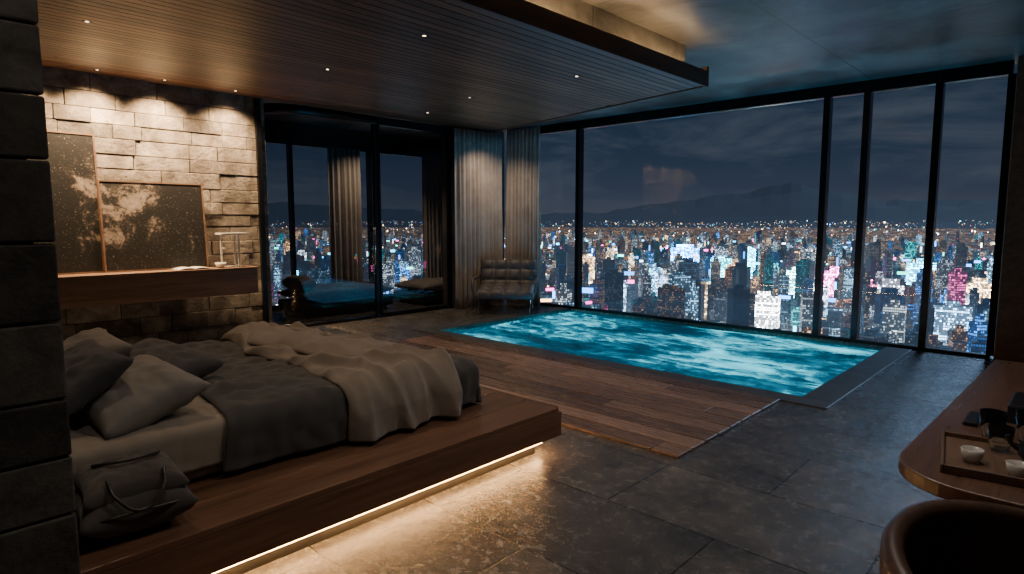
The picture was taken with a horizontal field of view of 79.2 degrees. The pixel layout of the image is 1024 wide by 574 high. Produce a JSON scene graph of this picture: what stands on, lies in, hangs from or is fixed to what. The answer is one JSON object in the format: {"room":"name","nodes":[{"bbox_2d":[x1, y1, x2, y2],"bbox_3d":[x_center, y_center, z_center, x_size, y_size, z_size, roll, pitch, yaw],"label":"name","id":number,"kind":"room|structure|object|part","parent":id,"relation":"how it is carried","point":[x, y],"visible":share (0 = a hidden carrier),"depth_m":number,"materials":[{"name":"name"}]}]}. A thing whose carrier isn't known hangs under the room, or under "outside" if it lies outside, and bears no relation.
{"room":"hotel room","nodes":[
{"label":"hotel room","id":0,"kind":"room"},
{"bbox_2d":[0,92,34,326],"bbox_3d":[-3.989,-0.526,4.049,6.795,3.400,0.364,6,8,43],"label":"wall","id":1,"kind":"structure","parent":0,"point":[10,92],"depth_m":1.86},
{"bbox_3d":[-4.019,-0.527,4.057,6.740,3.400,0.300,6,8,43],"label":"headboard","id":2,"kind":"part","parent":1,"relation":"part of","materials":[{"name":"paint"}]},
{"bbox_2d":[0,0,80,573],"bbox_3d":[-1.533,-0.283,1.755,0.055,3.389,0.364,6,8,43],"label":"cladding","id":3,"kind":"object","parent":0,"point":[39,528],"depth_m":1.85,"materials":[{"name":"black stone"}]},
{"bbox_2d":[27,66,272,344],"bbox_3d":[-4.789,-0.896,7.593,0.052,3.389,3.704,6,8,43],"label":"cladding","id":4,"kind":"object","parent":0,"point":[229,208],"visible":0.49,"depth_m":8.03,"materials":[{"name":"stone"}]},
{"bbox_2d":[44,85,270,337],"bbox_3d":[-4.942,-0.912,7.722,0.350,3.400,3.730,6,8,43],"label":"wall","id":5,"kind":"structure","parent":0,"point":[44,85],"depth_m":8.18,"materials":[{"name":"paint"}]},
{"bbox_2d":[263,103,376,124],"bbox_3d":[-3.033,-2.662,9.588,0.547,0.130,1.845,6,8,43],"label":"header","id":6,"kind":"object","parent":5,"relation":"attached to","point":[282,108],"visible":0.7,"depth_m":9.32,"materials":[{"name":"brown metal"}]},
{"bbox_2d":[278,314,380,326],"bbox_3d":[-3.033,0.535,9.927,0.542,0.060,1.840,6,8,43],"label":"sill","id":7,"kind":"structure","parent":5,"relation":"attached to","point":[372,316],"depth_m":9.84,"materials":[{"name":"brown metal"}]},
{"bbox_3d":[-3.033,-1.049,9.788,0.500,3.120,1.800,6,8,43],"label":"glass","id":8,"kind":"object","parent":7,"relation":"on","visible":0},
{"bbox_2d":[373,226,375,264],"bbox_3d":[-2.268,-0.681,10.209,0.064,0.642,0.024,6,8,43],"label":"handle","id":9,"kind":"object","parent":8,"relation":"attached to","point":[373,226],"visible":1,"depth_m":10.18,"materials":[{"name":"metal"}]},
{"bbox_2d":[376,116,452,316],"bbox_3d":[-1.680,-1.196,10.854,0.080,3.310,1.580,6,8,43],"label":"frame","id":10,"kind":"object","parent":8,"relation":"on","point":[381,121],"visible":1,"depth_m":10.87,"materials":[{"name":"brown metal"}]},
{"bbox_2d":[383,226,385,263],"bbox_3d":[-2.131,-0.696,10.354,0.064,0.642,0.024,6,8,43],"label":"handle","id":11,"kind":"object","parent":10,"relation":"attached to","point":[383,226],"visible":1,"depth_m":10.32,"materials":[{"name":"metal"}]},
{"bbox_2d":[58,265,259,309],"bbox_3d":[-4.622,0.004,7.427,0.410,0.360,3.080,6,8,43],"label":"shelf","id":12,"kind":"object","parent":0,"point":[83,290],"depth_m":7.47,"materials":[{"name":"brown wood"}]},
{"bbox_2d":[27,130,103,274],"bbox_3d":[-5.298,-0.932,6.863,0.098,1.615,1.240,6,8,43],"label":"painting","id":13,"kind":"object","parent":12,"relation":"on","point":[72,156],"visible":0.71,"depth_m":7.13,"materials":[{"name":"brown wood"}]},
{"bbox_2d":[97,180,208,272],"bbox_3d":[-4.452,-0.760,7.738,0.112,1.090,1.180,6,8,43],"label":"painting","id":14,"kind":"object","parent":12,"relation":"on","point":[145,225],"visible":0.99,"depth_m":7.69,"materials":[{"name":"brown wood"}]},
{"bbox_2d":[172,266,211,269],"bbox_3d":[-4.089,-0.242,7.905,0.240,0.027,0.400,6,8,43],"label":"open book","id":15,"kind":"object","parent":12,"relation":"on","point":[192,267],"visible":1,"depth_m":7.83,"materials":[{"name":"white paper"}]},
{"bbox_2d":[215,262,225,267],"bbox_3d":[-3.828,-0.287,8.136,0.140,0.070,0.140,6,8,43],"label":"bowl","id":16,"kind":"object","parent":12,"relation":"on","point":[218,264],"visible":0.99,"depth_m":8.10,"materials":[{"name":"white ceramic"}]},
{"bbox_2d":[215,233,246,266],"bbox_3d":[-3.756,-0.497,8.294,0.200,0.455,0.340,6,8,43],"label":"display stand","id":17,"kind":"object","parent":12,"relation":"on","point":[220,234],"visible":0.91,"depth_m":8.29,"materials":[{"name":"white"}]},
{"bbox_2d":[438,133,503,276],"bbox_3d":[-0.901,-1.507,13.382,1.850,3.400,0.200,6,8,43],"label":"wall","id":18,"kind":"structure","parent":0,"point":[439,141],"depth_m":13.74,"materials":[{"name":"paint"}]},
{"bbox_2d":[441,125,502,306],"bbox_3d":[-0.745,-1.366,12.036,0.230,3.400,1.400,6,8,43],"label":"frame","id":19,"kind":"structure","parent":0,"point":[443,136],"depth_m":11.55,"materials":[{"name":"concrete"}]},
{"bbox_2d":[179,298,992,573],"bbox_3d":[-1.379,1.104,5.763,12.300,0.200,12.300,6,8,43],"label":"floor","id":20,"kind":"structure","parent":0,"point":[791,488],"depth_m":3.60,"materials":[{"name":"stone"}]},
{"bbox_2d":[253,98,379,322],"bbox_3d":[-2.919,-1.058,9.542,0.080,3.310,2.000,6,8,43],"label":"stile","id":21,"kind":"object","parent":20,"relation":"on","point":[257,109],"visible":0.82,"depth_m":8.91,"materials":[{"name":"brown metal"}]},
{"bbox_2d":[77,386,560,573],"bbox_3d":[-1.927,0.970,4.501,3.600,0.330,2.800,6,8,43],"label":"platform","id":22,"kind":"object","parent":20,"relation":"on","point":[244,520],"depth_m":3.09,"materials":[{"name":"brown wood"}]},
{"bbox_2d":[73,449,198,538],"bbox_3d":[-1.586,0.853,2.580,0.420,0.303,0.397,-6,8,-43],"label":"bag","id":23,"kind":"object","parent":22,"relation":"on","point":[115,496],"visible":1,"depth_m":2.48,"materials":[{"name":"grey fabric"}]},
{"bbox_2d":[69,325,481,489],"bbox_3d":[-1.938,0.638,4.455,3.600,1.000,2.830,6,8,43],"label":"bed","id":24,"kind":"object","parent":22,"relation":"on","point":[253,410],"visible":0.28,"depth_m":3.26,"materials":[{"name":"beige fabric"}]},
{"bbox_2d":[63,328,133,355],"bbox_3d":[-2.642,0.449,3.755,0.573,0.458,0.760,-6,8,-43],"label":"pillow","id":25,"kind":"object","parent":24,"relation":"on","point":[101,336],"visible":0.25,"depth_m":3.69,"materials":[{"name":"beige fabric"}]},
{"bbox_2d":[64,339,134,414],"bbox_3d":[-2.189,0.451,3.080,0.740,0.406,0.473,6,8,43],"label":"pillow","id":26,"kind":"object","parent":24,"relation":"on","point":[91,368],"visible":0.59,"depth_m":2.91,"materials":[{"name":"fabric"}]},
{"bbox_2d":[76,355,210,438],"bbox_3d":[-1.936,0.538,3.154,0.739,0.420,0.550,5,8,39],"label":"pillow","id":27,"kind":"object","parent":24,"relation":"on","point":[151,389],"visible":0.79,"depth_m":2.97,"materials":[{"name":"grey fabric"}]},
{"bbox_2d":[127,338,226,377],"bbox_3d":[-2.166,0.478,3.724,0.820,0.375,0.516,4,7,33],"label":"pillow","id":28,"kind":"object","parent":24,"relation":"on","point":[200,364],"visible":0.34,"depth_m":3.66,"materials":[{"name":"fabric"}]},
{"bbox_3d":[-1.821,0.709,4.111,1.910,0.269,2.360,6,8,43],"label":"mattress","id":29,"kind":"part","parent":24,"relation":"part of","materials":[{"name":"beige fabric"}]},
{"bbox_2d":[181,325,481,472],"bbox_3d":[-1.562,0.625,4.383,2.127,0.370,1.810,6,8,43],"label":"duvet","id":30,"kind":"object","parent":24,"relation":"on","point":[257,409],"depth_m":3.39,"materials":[{"name":"grey fabric"}]},
{"bbox_2d":[220,321,462,441],"bbox_3d":[-1.407,0.559,4.519,2.371,0.425,0.857,6,8,43],"label":"throw blanket","id":31,"kind":"object","parent":24,"relation":"on","point":[387,387],"visible":0.99,"depth_m":3.95,"materials":[{"name":"beige fabric"}]},
{"bbox_2d":[277,275,394,317],"bbox_3d":[-3.142,0.088,11.114,0.950,0.702,1.850,6,8,43],"label":"daybed","id":32,"kind":"object","parent":20,"relation":"on","point":[307,298],"visible":0.98,"depth_m":10.62,"materials":[{"name":"fabric"}]},
{"bbox_3d":[-3.142,0.397,11.146,0.760,0.080,1.600,6,8,43],"label":"leg","id":33,"kind":"part","parent":32,"relation":"part of","materials":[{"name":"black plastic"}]},
{"bbox_2d":[277,281,394,300],"bbox_3d":[-3.142,0.073,11.112,0.950,0.287,1.850,6,8,43],"label":"cushion","id":34,"kind":"object","parent":32,"relation":"on","point":[352,290],"depth_m":10.73,"materials":[{"name":"blue fabric"}]},
{"bbox_2d":[264,119,437,309],"bbox_3d":[-3.298,-1.387,12.245,0.120,3.400,5.150,6,8,43],"label":"frame","id":35,"kind":"object","parent":20,"relation":"on","point":[288,134],"visible":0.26,"depth_m":11.97,"materials":[{"name":"brown metal"}]},
{"bbox_2d":[393,277,442,304],"bbox_3d":[-1.665,0.050,12.544,1.000,0.478,1.100,6,8,43],"label":"ottoman","id":36,"kind":"object","parent":20,"relation":"on","point":[424,291],"visible":0.74,"depth_m":12.14,"materials":[{"name":"fabric"}]},
{"bbox_2d":[394,277,442,292],"bbox_3d":[-1.665,-0.041,12.534,1.000,0.294,1.100,6,8,43],"label":"cushion","id":37,"kind":"object","parent":36,"relation":"on","point":[424,285],"depth_m":12.17,"materials":[{"name":"beige fabric"}]},
{"bbox_2d":[471,259,538,313],"bbox_3d":[-0.101,-0.026,11.211,1.180,0.907,1.109,1,6,5],"label":"lounge chair","id":38,"kind":"object","parent":20,"relation":"on","point":[517,279],"visible":1,"depth_m":11.39,"materials":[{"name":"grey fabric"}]},
{"bbox_3d":[-0.657,-0.060,11.200,0.074,0.270,0.845,1,6,5],"label":"armrest","id":39,"kind":"part","parent":38,"relation":"part of","materials":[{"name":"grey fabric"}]},
{"bbox_3d":[-0.114,0.057,11.075,1.050,0.167,0.840,1,12,5],"label":"seat","id":40,"kind":"part","parent":38,"relation":"part of","materials":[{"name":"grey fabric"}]},
{"bbox_3d":[-0.074,-0.227,11.486,1.050,0.640,0.156,1,-18,5],"label":"backrest","id":41,"kind":"part","parent":38,"relation":"part of","materials":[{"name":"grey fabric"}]},
{"bbox_3d":[0.445,-0.050,11.100,0.074,0.270,0.845,1,6,5],"label":"armrest","id":42,"kind":"part","parent":38,"relation":"part of","materials":[{"name":"grey fabric"}]},
{"bbox_2d":[514,121,583,308],"bbox_3d":[0.598,-1.336,11.847,1.790,3.420,0.140,6,8,43],"label":"frame","id":43,"kind":"object","parent":20,"relation":"on","point":[573,125],"visible":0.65,"depth_m":11.25,"materials":[{"name":"brown metal"}]},
{"bbox_2d":[393,334,779,458],"bbox_3d":[0.037,0.916,6.489,4.744,0.022,1.866,6,8,43],"label":"deck","id":44,"kind":"object","parent":20,"relation":"on","point":[670,417],"visible":0.69,"depth_m":5.59,"materials":[{"name":"brown wood"}]},
{"bbox_2d":[414,307,910,408],"bbox_3d":[1.823,1.030,8.560,5.710,0.662,3.530,6,8,43],"label":"swimming pool","id":45,"kind":"object","parent":20,"relation":"in","point":[807,372],"visible":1,"depth_m":7.75,"materials":[{"name":"liquid"}]},
{"bbox_2d":[577,86,832,337],"bbox_3d":[2.745,-1.125,9.842,4.180,3.420,0.140,6,8,43],"label":"frame","id":46,"kind":"object","parent":20,"relation":"on","point":[818,93],"visible":0.91,"depth_m":8.73,"materials":[{"name":"brown metal"}]},
{"bbox_2d":[815,80,873,341],"bbox_3d":[4.429,-0.960,8.269,0.520,3.420,0.140,6,8,43],"label":"frame","id":47,"kind":"object","parent":20,"relation":"on","point":[861,87],"visible":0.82,"depth_m":8.08,"materials":[{"name":"brown metal"}]},
{"bbox_2d":[853,70,945,350],"bbox_3d":[4.884,-0.915,7.844,0.810,3.420,0.140,6,8,43],"label":"frame","id":48,"kind":"object","parent":20,"relation":"on","point":[932,78],"visible":0.84,"depth_m":7.58,"materials":[{"name":"brown metal"}]},
{"bbox_2d":[879,500,1023,573],"bbox_3d":[1.349,1.055,1.406,0.972,0.808,0.916,-5,8,-39],"label":"tub chair","id":49,"kind":"object","parent":20,"relation":"on","point":[935,536],"visible":1,"depth_m":1.77,"materials":[{"name":"brown leather"}]},
{"bbox_2d":[898,360,1023,508],"bbox_3d":[2.632,0.962,2.567,1.420,0.750,2.460,6,8,43],"label":"table","id":50,"kind":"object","parent":20,"relation":"on","point":[994,388],"depth_m":2.40,"materials":[{"name":"brown wood"}]},
{"bbox_2d":[963,411,979,426],"bbox_3d":[1.981,0.566,2.658,0.050,0.018,0.200,6,8,43],"label":"remote control","id":51,"kind":"object","parent":50,"relation":"on","point":[972,419],"visible":0.77,"depth_m":2.62,"materials":[{"name":"black plastic"}]},
{"bbox_2d":[940,430,1023,487],"bbox_3d":[1.745,0.612,2.168,0.400,0.030,0.420,4,7,35],"label":"serving tray","id":52,"kind":"object","parent":50,"relation":"on","point":[992,468],"visible":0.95,"depth_m":2.18,"materials":[{"name":"brown wood"}]},
{"bbox_2d":[961,445,984,463],"bbox_3d":[1.618,0.590,2.176,0.068,0.045,0.068,6,8,43],"label":"tea cup","id":53,"kind":"object","parent":52,"relation":"on","point":[971,454],"visible":1,"depth_m":2.16,"materials":[{"name":"white ceramic"}]},
{"bbox_2d":[988,423,1015,452],"bbox_3d":[1.798,0.557,2.278,0.080,0.090,0.080,6,8,43],"label":"glass tumbler","id":54,"kind":"object","parent":52,"relation":"on","point":[997,432],"visible":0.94,"depth_m":2.26,"materials":[{"name":"black"}]},
{"bbox_2d":[1005,434,1023,460],"bbox_3d":[1.811,0.533,2.126,0.188,0.170,0.150,6,8,43],"label":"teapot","id":55,"kind":"object","parent":52,"relation":"on","point":[1020,449],"visible":1,"depth_m":2.16,"materials":[{"name":"black ceramic"}]},
{"bbox_3d":[1.763,0.550,2.172,0.058,0.062,0.018,6,8,43],"label":"spout","id":56,"kind":"part","parent":55,"relation":"part of","materials":[{"name":"black plastic"}]},
{"bbox_2d":[1006,459,1023,477],"bbox_3d":[1.671,0.604,2.044,0.068,0.045,0.068,6,8,43],"label":"tea cup","id":57,"kind":"object","parent":52,"relation":"on","point":[1015,468],"visible":0.98,"depth_m":2.04,"materials":[{"name":"white ceramic"}]},
{"bbox_2d":[980,408,1008,437],"bbox_3d":[1.892,0.543,2.436,0.090,0.110,0.090,6,8,43],"label":"glass tumbler","id":58,"kind":"object","parent":50,"relation":"on","point":[987,415],"visible":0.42,"depth_m":2.42,"materials":[{"name":"black glass"}]},
{"bbox_2d":[1007,392,1023,423],"bbox_3d":[2.274,0.534,2.667,0.200,0.080,0.300,6,8,43],"label":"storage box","id":59,"kind":"object","parent":50,"relation":"on","point":[1016,402],"visible":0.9,"depth_m":2.62,"materials":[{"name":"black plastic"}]},
{"bbox_2d":[1016,409,1023,441],"bbox_3d":[2.000,0.543,2.389,0.090,0.120,0.090,6,8,43],"label":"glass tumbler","id":60,"kind":"object","parent":50,"relation":"on","point":[1019,412],"visible":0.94,"depth_m":2.39,"materials":[{"name":"black glass"}]},
{"bbox_2d":[921,60,1016,358],"bbox_3d":[5.413,-0.863,7.350,0.720,3.420,0.140,6,8,43],"label":"frame","id":61,"kind":"object","parent":20,"relation":"on","point":[1005,68],"visible":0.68,"depth_m":7.11,"materials":[{"name":"brown metal"}]},
{"bbox_2d":[526,0,684,61],"bbox_3d":[-1.372,-1.991,3.169,0.200,0.298,8.980,6,8,43],"label":"ceiling riser","id":62,"kind":"structure","parent":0,"point":[578,10],"depth_m":5.42,"materials":[{"name":"beige paint"}]},
{"bbox_2d":[264,0,1023,139],"bbox_3d":[-1.379,-2.295,5.406,12.300,0.665,12.300,6,8,43],"label":"ceiling","id":63,"kind":"structure","parent":0,"point":[749,48],"depth_m":6.14,"materials":[{"name":"concrete"}]},
{"bbox_2d":[327,147,362,282],"bbox_3d":[-3.224,-1.168,12.025,0.133,2.990,0.706,6,8,43],"label":"curtain","id":64,"kind":"object","parent":63,"relation":"hanging from","point":[344,178],"visible":0.92,"depth_m":11.98,"materials":[{"name":"fabric"}]},
{"bbox_2d":[36,0,708,132],"bbox_3d":[-2.329,-2.217,5.880,5.680,0.410,11.635,6,8,43],"label":"ceiling soffit","id":65,"kind":"structure","parent":63,"relation":"attached to","point":[517,61],"depth_m":5.69,"materials":[{"name":"brown wood"}]},
{"bbox_2d":[422,156,441,277],"bbox_3d":[-1.754,-1.333,13.588,0.140,2.990,0.511,6,8,43],"label":"curtain","id":66,"kind":"object","parent":63,"relation":"hanging from","point":[431,167],"visible":0.88,"depth_m":13.54,"materials":[{"name":"fabric"}]},
{"bbox_2d":[454,128,502,307],"bbox_3d":[-0.618,-1.274,11.691,0.171,3.270,1.212,6,8,43],"label":"curtain","id":67,"kind":"object","parent":63,"relation":"hanging from","point":[477,155],"visible":0.88,"depth_m":11.59,"materials":[{"name":"fabric"}]},
{"bbox_2d":[505,126,540,305],"bbox_3d":[0.203,-1.337,11.903,0.876,3.350,0.151,6,8,43],"label":"curtain","id":68,"kind":"object","parent":63,"relation":"hanging from","point":[523,195],"visible":0.86,"depth_m":11.82,"materials":[{"name":"fabric"}]},
{"bbox_2d":[993,55,1023,362],"bbox_3d":[5.811,-0.830,6.943,0.400,3.400,0.450,6,8,43],"label":"wall","id":69,"kind":"structure","parent":0,"point":[1009,334],"depth_m":6.89,"materials":[{"name":"brown wood"}]},
{"label":"outside","id":70,"kind":"structure","parent":0,"visible":0},
{"bbox_2d":[268,183,997,353],"bbox_3d":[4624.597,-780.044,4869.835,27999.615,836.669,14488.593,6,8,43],"label":"city skyline","id":71,"kind":"object","parent":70,"point":[748,259],"visible":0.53,"depth_m":1451.68,"materials":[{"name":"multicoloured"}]}
]}

